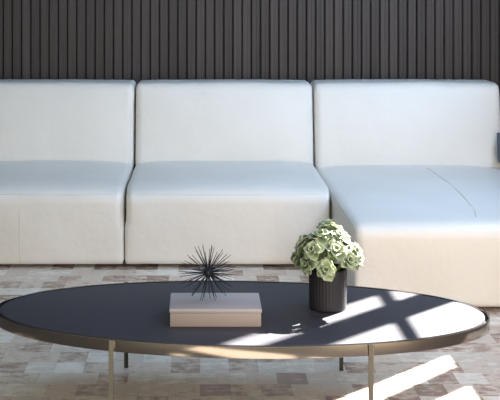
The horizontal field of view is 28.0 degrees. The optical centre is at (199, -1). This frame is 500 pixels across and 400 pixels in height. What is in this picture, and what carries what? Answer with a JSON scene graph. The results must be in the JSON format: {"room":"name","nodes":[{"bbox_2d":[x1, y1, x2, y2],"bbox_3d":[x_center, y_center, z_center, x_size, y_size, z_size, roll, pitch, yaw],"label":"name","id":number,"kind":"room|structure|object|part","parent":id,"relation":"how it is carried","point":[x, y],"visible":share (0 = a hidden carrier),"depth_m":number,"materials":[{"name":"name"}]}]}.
{"room":"living room","nodes":[
{"label":"living room","id":0,"kind":"room"},
{"bbox_2d":[0,0,499,170],"bbox_3d":[-0.500,-0.152,6.710,5.400,3.156,0.220,0,0,0],"label":"wall","id":1,"kind":"structure","parent":0,"point":[136,40],"depth_m":6.60,"materials":[{"name":"black wood"}]},
{"bbox_3d":[-0.500,1.523,2.460,5.800,0.194,8.720,0,0,0],"label":"floor","id":2,"kind":"structure","parent":0,"visible":0},
{"bbox_2d":[0,262,499,399],"bbox_3d":[0.300,1.423,4.650,2.840,0.006,2.800,0,0,0],"label":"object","id":3,"kind":"structure","parent":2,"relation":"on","point":[30,369],"depth_m":3.86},
{"bbox_2d":[0,280,489,399],"bbox_3d":[0.138,1.254,3.515,1.728,0.331,0.748,0,0,0],"label":"oval coffee table","id":4,"kind":"object","parent":3,"relation":"on","point":[126,317],"visible":0.94,"depth_m":3.38,"materials":[{"name":"black metal"}]},
{"bbox_3d":[-0.285,1.254,3.203,0.016,0.331,0.008,0,0,0],"label":"leg","id":5,"kind":"part","parent":4,"relation":"part of","materials":[{"name":"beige metal"}]},
{"bbox_3d":[-0.285,1.254,3.863,0.016,0.331,0.008,0,0,0],"label":"leg","id":6,"kind":"part","parent":4,"relation":"part of","materials":[{"name":"beige metal"}]},
{"bbox_2d":[169,293,261,326],"bbox_3d":[0.052,1.060,3.427,0.309,0.060,0.189,0,0,0],"label":"lidded box","id":7,"kind":"object","parent":4,"relation":"on","point":[232,309],"visible":0.98,"depth_m":3.33,"materials":[{"name":"grey paper"}]},
{"bbox_2d":[179,244,234,300],"bbox_3d":[0.026,0.937,3.451,0.199,0.185,0.203,0,0,0],"label":"ornament","id":8,"kind":"object","parent":7,"relation":"on","point":[208,271],"visible":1,"depth_m":3.44,"materials":[{"name":"grey metal"}]},
{"bbox_3d":[0.052,1.037,3.427,0.309,0.014,0.189,0,0,0],"label":"lid","id":9,"kind":"part","parent":7,"relation":"part of","materials":[{"name":"grey paint"}]},
{"bbox_2d":[290,219,363,312],"bbox_3d":[0.453,0.937,3.550,0.259,0.306,0.258,0,0,0],"label":"potted plant","id":10,"kind":"object","parent":4,"relation":"on","point":[327,279],"visible":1,"depth_m":3.48,"materials":[{"name":"green plant"}]},
{"bbox_3d":[0.453,1.020,3.545,0.135,0.142,0.135,0,0,0],"label":"pot","id":11,"kind":"part","parent":10,"relation":"part of","materials":[{"name":"grey ceramic"}]},
{"bbox_3d":[0.541,1.254,3.832,0.016,0.331,0.008,0,0,0],"label":"leg","id":12,"kind":"part","parent":4,"relation":"part of","materials":[{"name":"beige metal"}]},
{"bbox_3d":[0.541,1.254,3.163,0.016,0.331,0.008,0,0,0],"label":"leg","id":13,"kind":"part","parent":4,"relation":"part of","materials":[{"name":"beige metal"}]},
{"bbox_2d":[0,79,499,306],"bbox_3d":[0.301,0.963,5.503,3.603,0.913,1.936,0,0,0],"label":"sectional sofa","id":14,"kind":"object","parent":3,"relation":"on","point":[409,169],"visible":0.92,"depth_m":5.76,"materials":[{"name":"beige leather"}]},
{"bbox_3d":[-0.951,1.189,5.753,1.093,0.435,0.947,0,0,0],"label":"seat","id":15,"kind":"part","parent":14,"relation":"part of","materials":[{"name":"beige leather"}]},
{"bbox_3d":[-0.951,0.780,6.283,1.089,0.543,0.368,0,0,0],"label":"backrest","id":16,"kind":"part","parent":14,"relation":"part of","materials":[{"name":"beige leather"}]},
{"bbox_3d":[0.150,0.780,6.283,1.095,0.544,0.370,0,0,0],"label":"backrest","id":17,"kind":"part","parent":14,"relation":"part of","materials":[{"name":"beige leather"}]},
{"bbox_3d":[0.150,1.189,5.753,1.099,0.433,0.947,0,0,0],"label":"seat","id":18,"kind":"part","parent":14,"relation":"part of","materials":[{"name":"beige leather"}]},
{"bbox_3d":[1.281,0.779,6.283,1.149,0.545,0.365,0,0,0],"label":"backrest","id":19,"kind":"part","parent":14,"relation":"part of","materials":[{"name":"beige leather"}]},
{"bbox_3d":[1.282,1.205,5.380,1.156,0.402,1.688,0,0,0],"label":"seat","id":20,"kind":"part","parent":14,"relation":"part of","materials":[{"name":"beige leather"}]},
{"bbox_2d":[497,133,499,162],"bbox_3d":[1.928,0.890,6.008,0.274,0.176,0.148,0,0,7],"label":"throw pillow","id":21,"kind":"object","parent":14,"relation":"on","point":[498,134],"visible":1,"depth_m":6.01,"materials":[{"name":"grey fabric"}]}
]}

